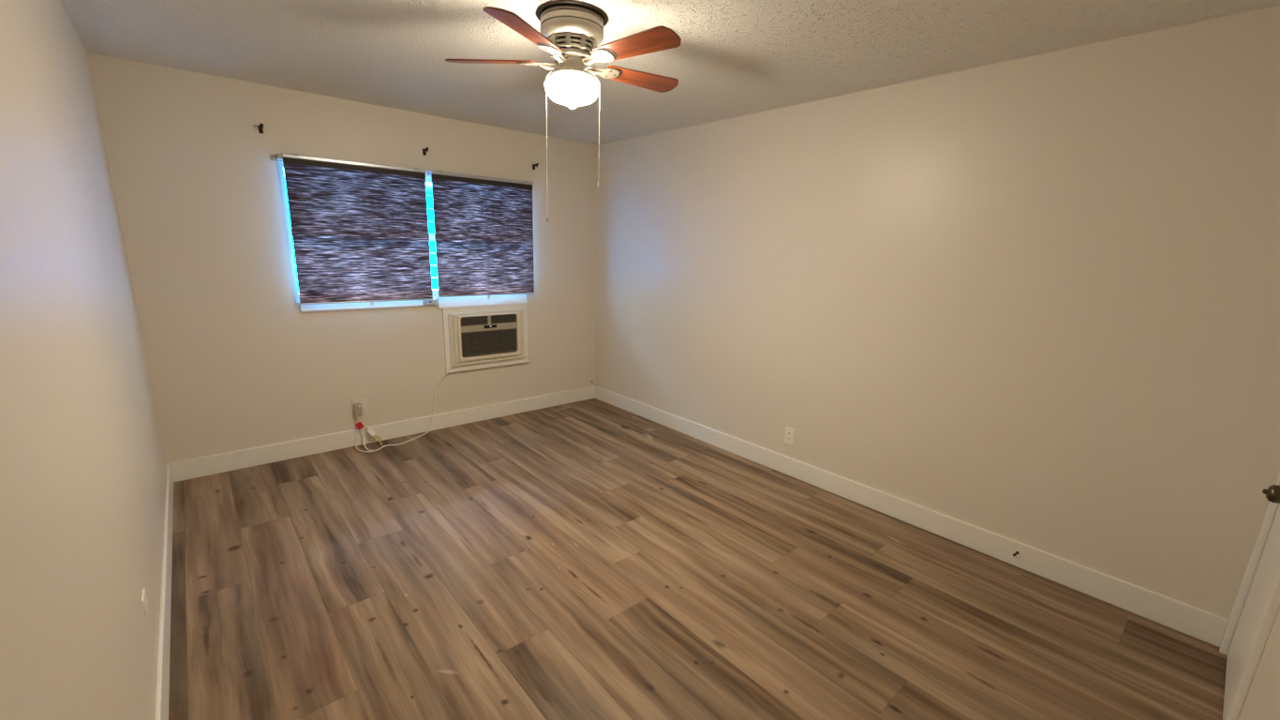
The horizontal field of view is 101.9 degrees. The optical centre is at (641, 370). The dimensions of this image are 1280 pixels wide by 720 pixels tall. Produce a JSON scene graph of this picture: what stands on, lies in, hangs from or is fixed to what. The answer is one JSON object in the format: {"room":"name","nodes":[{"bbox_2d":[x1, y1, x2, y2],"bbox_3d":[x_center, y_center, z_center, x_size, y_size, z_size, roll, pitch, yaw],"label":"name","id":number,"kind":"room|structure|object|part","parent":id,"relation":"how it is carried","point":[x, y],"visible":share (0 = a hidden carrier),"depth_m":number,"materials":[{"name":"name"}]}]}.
{"room":"empty bedroom","nodes":[
{"label":"empty bedroom","id":0,"kind":"room"},
{"bbox_2d":[0,0,166,719],"bbox_3d":[-1.540,-0.038,1.334,0.130,2.440,4.700,-10,18,-40],"label":"wall","id":1,"kind":"structure","parent":0,"point":[83,461],"depth_m":1.25,"materials":[{"name":"paint"}]},
{"bbox_2d":[141,588,148,615],"bbox_3d":[-1.626,0.756,1.702,0.005,0.058,0.082,-10,18,-40],"label":"wall plate","id":2,"kind":"object","parent":1,"relation":"attached to","point":[144,601],"visible":1,"depth_m":1.69,"materials":[{"name":"white plastic"}]},
{"bbox_2d":[154,462,173,719],"bbox_3d":[-1.521,1.075,1.649,0.014,0.130,4.440,-10,18,-40],"label":"baseboard","id":3,"kind":"structure","parent":1,"relation":"attached to","point":[162,688],"depth_m":2.02,"materials":[{"name":"paint"}]},
{"bbox_2d":[87,52,597,463],"bbox_3d":[-1.732,-0.708,4.104,3.298,2.440,0.130,-10,18,-40],"label":"wall","id":4,"kind":"structure","parent":0,"point":[234,362],"depth_m":3.43,"materials":[{"name":"paint"}]},
{"bbox_2d":[258,123,263,133],"bbox_3d":[-2.344,-1.497,3.206,0.022,0.049,0.077,-10,18,-40],"label":"curtain bracket","id":5,"kind":"object","parent":4,"relation":"attached to","point":[260,129],"visible":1,"depth_m":3.23,"materials":[{"name":"black metal"}]},
{"bbox_2d":[275,153,282,160],"bbox_3d":[-2.293,-1.355,3.286,0.026,0.032,0.082,-10,18,-40],"label":"bracket","id":6,"kind":"object","parent":4,"relation":"attached to","point":[278,156],"visible":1,"depth_m":3.26,"materials":[{"name":"grey plastic"}]},
{"bbox_2d":[279,162,438,301],"bbox_3d":[-1.715,-1.035,4.052,1.769,0.900,0.050,-10,18,-40],"label":"window","id":7,"kind":"structure","parent":4,"relation":"in","point":[281,166],"depth_m":3.50,"materials":[{"name":"metal"}]},
{"bbox_2d":[282,152,432,305],"bbox_3d":[-1.961,-0.958,3.682,0.878,0.982,0.092,-10,18,-40],"label":"window shade","id":8,"kind":"object","parent":7,"relation":"attached to","point":[360,232],"visible":0.98,"depth_m":3.62,"materials":[{"name":"fabric"}]},
{"bbox_3d":[-1.947,-1.421,3.572,0.878,0.024,0.089,-10,18,-40],"label":"head rail","id":9,"kind":"part","parent":8,"relation":"part of","materials":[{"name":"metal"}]},
{"bbox_3d":[-1.956,-0.506,3.767,0.878,0.010,0.013,-10,18,-40],"label":"rail","id":10,"kind":"part","parent":8,"relation":"part of","materials":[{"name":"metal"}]},
{"bbox_3d":[-1.382,-1.102,4.332,0.836,0.050,0.042,-10,18,-40],"label":"rail","id":11,"kind":"part","parent":7,"relation":"part of","materials":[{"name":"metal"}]},
{"bbox_2d":[352,398,368,415],"bbox_3d":[-2.122,0.271,3.924,0.104,0.115,0.009,-10,18,-40],"label":"wall outlet","id":12,"kind":"object","parent":4,"relation":"attached to","point":[364,406],"visible":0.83,"depth_m":3.93,"materials":[{"name":"beige plastic"}]},
{"bbox_2d":[299,297,437,312],"bbox_3d":[-1.978,-0.495,3.840,0.919,0.063,0.020,-10,18,-40],"label":"trim","id":13,"kind":"structure","parent":4,"relation":"attached to","point":[411,303],"depth_m":3.78,"materials":[{"name":"paint"}]},
{"bbox_2d":[170,386,595,481],"bbox_3d":[-1.720,0.428,4.320,3.270,0.130,0.014,-10,18,-40],"label":"baseboard","id":14,"kind":"structure","parent":4,"relation":"attached to","point":[199,467],"depth_m":3.93,"materials":[{"name":"paint"}]},
{"bbox_2d":[422,147,428,155],"bbox_3d":[-1.592,-1.625,3.841,0.022,0.049,0.077,-10,18,-40],"label":"curtain bracket","id":15,"kind":"object","parent":4,"relation":"attached to","point":[425,148],"visible":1,"depth_m":3.86,"materials":[{"name":"black metal"}]},
{"bbox_2d":[422,298,437,305],"bbox_3d":[-1.661,-0.540,4.087,0.104,0.042,0.018,-10,18,-40],"label":"bracket","id":16,"kind":"object","parent":4,"relation":"attached to","point":[434,301],"visible":0.93,"depth_m":4.08,"materials":[{"name":"grey plastic"}]},
{"bbox_2d":[427,170,534,297],"bbox_3d":[-1.276,-1.082,4.258,0.842,0.966,0.092,-10,18,-40],"label":"window shade","id":17,"kind":"object","parent":4,"relation":"attached to","point":[483,225],"visible":1,"depth_m":4.21,"materials":[{"name":"fabric"}]},
{"bbox_3d":[-1.262,-1.538,4.150,0.842,0.024,0.089,-10,18,-40],"label":"head rail","id":18,"kind":"part","parent":17,"relation":"part of","materials":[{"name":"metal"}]},
{"bbox_3d":[-1.270,-0.638,4.342,0.842,0.010,0.013,-10,18,-40],"label":"rail","id":19,"kind":"part","parent":17,"relation":"part of","materials":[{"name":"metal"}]},
{"bbox_2d":[437,293,527,308],"bbox_3d":[-1.320,-0.594,4.392,0.785,0.092,0.030,-10,18,-40],"label":"trim","id":20,"kind":"structure","parent":4,"relation":"attached to","point":[453,302],"depth_m":4.37,"materials":[{"name":"paint"}]},
{"bbox_2d":[442,304,528,371],"bbox_3d":[-1.322,-0.300,4.474,0.752,0.516,0.022,-10,18,-40],"label":"trim","id":21,"kind":"structure","parent":4,"relation":"attached to","point":[445,311],"depth_m":4.39,"materials":[{"name":"paint"}]},
{"bbox_2d":[444,359,529,372],"bbox_3d":[-1.325,-0.041,4.531,0.768,0.014,0.036,-10,18,-40],"label":"trim","id":22,"kind":"structure","parent":4,"relation":"attached to","point":[492,365],"depth_m":4.50,"materials":[{"name":"paint"}]},
{"bbox_2d":[447,309,525,366],"bbox_3d":[-1.407,-0.324,4.567,0.672,0.432,0.367,-10,18,-40],"label":"air conditioner","id":23,"kind":"object","parent":4,"relation":"attached to","point":[474,337],"visible":1,"depth_m":4.42,"materials":[{"name":"plastic"}]},
{"bbox_2d":[460,315,487,326],"bbox_3d":[-1.397,-0.419,4.332,0.238,0.071,0.014,-10,18,-40],"label":"vent","id":24,"kind":"object","parent":23,"relation":"attached to","point":[465,320],"depth_m":4.33,"materials":[{"name":"black plastic"}]},
{"bbox_3d":[-1.296,-0.301,4.444,0.549,0.376,0.032,-10,18,-40],"label":"panel","id":25,"kind":"part","parent":23,"relation":"part of","materials":[{"name":"beige plastic"}]},
{"bbox_2d":[461,327,517,357],"bbox_3d":[-1.301,-0.245,4.461,0.504,0.208,0.018,-10,18,-40],"label":"grille","id":26,"kind":"object","parent":23,"relation":"attached to","point":[479,342],"depth_m":4.45,"materials":[{"name":"black plastic"}]},
{"bbox_2d":[491,313,516,323],"bbox_3d":[-1.196,-0.454,4.502,0.238,0.071,0.014,-10,18,-40],"label":"vent","id":27,"kind":"object","parent":23,"relation":"attached to","point":[495,318],"depth_m":4.50,"materials":[{"name":"black plastic"}]},
{"bbox_2d":[59,0,1279,145],"bbox_3d":[-0.203,-1.494,2.134,3.558,0.100,4.700,-10,18,-40],"label":"ceiling","id":28,"kind":"structure","parent":0,"point":[733,58],"depth_m":2.40,"materials":[{"name":"white paint"}]},
{"bbox_2d":[445,0,681,222],"bbox_3d":[-0.262,-1.046,2.205,1.001,0.808,1.008,-10,18,-40],"label":"ceiling fan","id":29,"kind":"object","parent":28,"relation":"hanging from","point":[572,31],"visible":1,"depth_m":2.06,"materials":[{"name":"brown wood"}]},
{"bbox_3d":[-0.623,-1.288,2.163,0.378,0.006,0.125,2,26,2],"label":"blade","id":30,"kind":"part","parent":29,"relation":"part of","materials":[{"name":"brown wood"}]},
{"bbox_3d":[-0.406,-1.204,1.839,0.125,0.006,0.378,19,18,16],"label":"blade","id":31,"kind":"part","parent":29,"relation":"part of","materials":[{"name":"brown wood"}]},
{"bbox_3d":[-0.426,-1.274,2.157,0.158,0.005,0.080,2,26,2],"label":"blade arm","id":32,"kind":"part","parent":29,"relation":"part of","materials":[{"name":"silver metal"}]},
{"bbox_3d":[-0.363,-1.049,2.156,0.069,0.431,0.002,-7,16,-32],"label":"pull chain","id":33,"kind":"part","parent":29,"relation":"part of","materials":[{"name":"silver metal"}]},
{"bbox_3d":[-0.337,-1.239,2.021,0.080,0.005,0.158,19,18,16],"label":"blade arm","id":34,"kind":"part","parent":29,"relation":"part of"},
{"bbox_3d":[-0.280,-1.435,2.109,0.292,0.008,0.292,-10,18,-40],"label":"mounting plate","id":35,"kind":"part","parent":29,"relation":"part of","materials":[{"name":"brown metal"}]},
{"bbox_3d":[-0.289,-1.162,2.175,0.227,0.120,0.227,-10,18,-40],"label":"glass globe","id":36,"kind":"part","parent":29,"relation":"part of","materials":[{"name":"white glass"}]},
{"bbox_3d":[-0.209,-1.038,2.196,0.069,0.463,0.002,3,14,5],"label":"pull chain","id":37,"kind":"part","parent":29,"relation":"part of","materials":[{"name":"silver metal"}]},
{"bbox_3d":[-0.177,-1.244,2.063,0.158,0.005,0.080,12,5,37],"label":"blade arm","id":38,"kind":"part","parent":29,"relation":"part of","materials":[{"name":"silver metal"}]},
{"bbox_3d":[-0.166,-1.282,2.224,0.158,0.005,0.080,-7,4,-32],"label":"blade arm","id":39,"kind":"part","parent":29,"relation":"part of"},
{"bbox_3d":[-0.022,-1.216,1.942,0.378,0.006,0.125,12,5,37],"label":"blade","id":40,"kind":"part","parent":29,"relation":"part of","materials":[{"name":"brown wood"}]},
{"bbox_3d":[-0.001,-1.308,2.329,0.378,0.006,0.125,-7,3,-32],"label":"blade","id":41,"kind":"part","parent":29,"relation":"part of","materials":[{"name":"brown wood"}]},
{"bbox_2d":[168,398,1227,719],"bbox_3d":[-0.280,0.955,2.722,3.558,0.060,4.700,-10,18,-40],"label":"floor","id":42,"kind":"structure","parent":0,"point":[592,558],"depth_m":2.30,"materials":[{"name":"laminate"}]},
{"bbox_2d":[353,366,452,451],"bbox_3d":[-1.808,0.271,4.061,0.794,0.551,0.207,-10,18,-40],"label":"power cord","id":43,"kind":"object","parent":42,"relation":"on","point":[357,407],"visible":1,"depth_m":3.92,"materials":[{"name":"white plastic"}]},
{"bbox_2d":[595,4,1279,619],"bbox_3d":[1.056,-0.482,3.527,0.130,2.440,4.700,-10,18,-40],"label":"wall","id":44,"kind":"structure","parent":0,"point":[1034,301],"depth_m":2.56,"materials":[{"name":"paint"}]},
{"bbox_2d":[784,426,794,445],"bbox_3d":[1.035,0.454,3.633,0.009,0.117,0.072,-10,18,-40],"label":"wall outlet","id":45,"kind":"object","parent":44,"relation":"attached to","point":[789,434],"visible":1,"depth_m":3.63,"materials":[{"name":"white plastic"}]},
{"bbox_2d":[595,385,1228,646],"bbox_3d":[0.960,0.647,3.757,0.014,0.130,4.420,-10,18,-40],"label":"baseboard","id":46,"kind":"structure","parent":44,"relation":"attached to","point":[1206,626],"depth_m":2.80,"materials":[{"name":"paint"}]},
{"bbox_2d":[1226,504,1279,719],"bbox_3d":[1.248,0.188,0.757,3.298,2.441,0.130,-10,18,-40],"label":"wall","id":47,"kind":"structure","parent":0,"point":[1262,700],"depth_m":1.39,"materials":[{"name":"paint"}]},
{"bbox_2d":[1219,471,1279,654],"bbox_3d":[2.422,0.133,1.890,0.054,2.090,0.020,-10,18,-40],"label":"trim","id":48,"kind":"structure","parent":47,"relation":"attached to","point":[1272,508],"depth_m":2.03,"materials":[{"name":"paint"}]},
{"bbox_2d":[1222,484,1279,719],"bbox_3d":[2.113,0.205,1.652,0.728,2.022,0.127,-10,18,-40],"label":"door","id":49,"kind":"structure","parent":47,"relation":"in","point":[1269,563],"depth_m":1.83,"materials":[{"name":"paint"}]},
{"bbox_3d":[1.894,0.368,1.528,0.064,0.064,0.088,-10,18,-40],"label":"knob","id":50,"kind":"part","parent":49,"relation":"part of","materials":[{"name":"brown metal"}]},
{"bbox_2d":[1223,564,1279,719],"bbox_3d":[1.824,0.235,1.385,0.055,2.090,0.020,-10,18,-40],"label":"trim","id":51,"kind":"structure","parent":47,"relation":"attached to","point":[1272,602],"depth_m":1.51,"materials":[{"name":"paint"}]}
]}

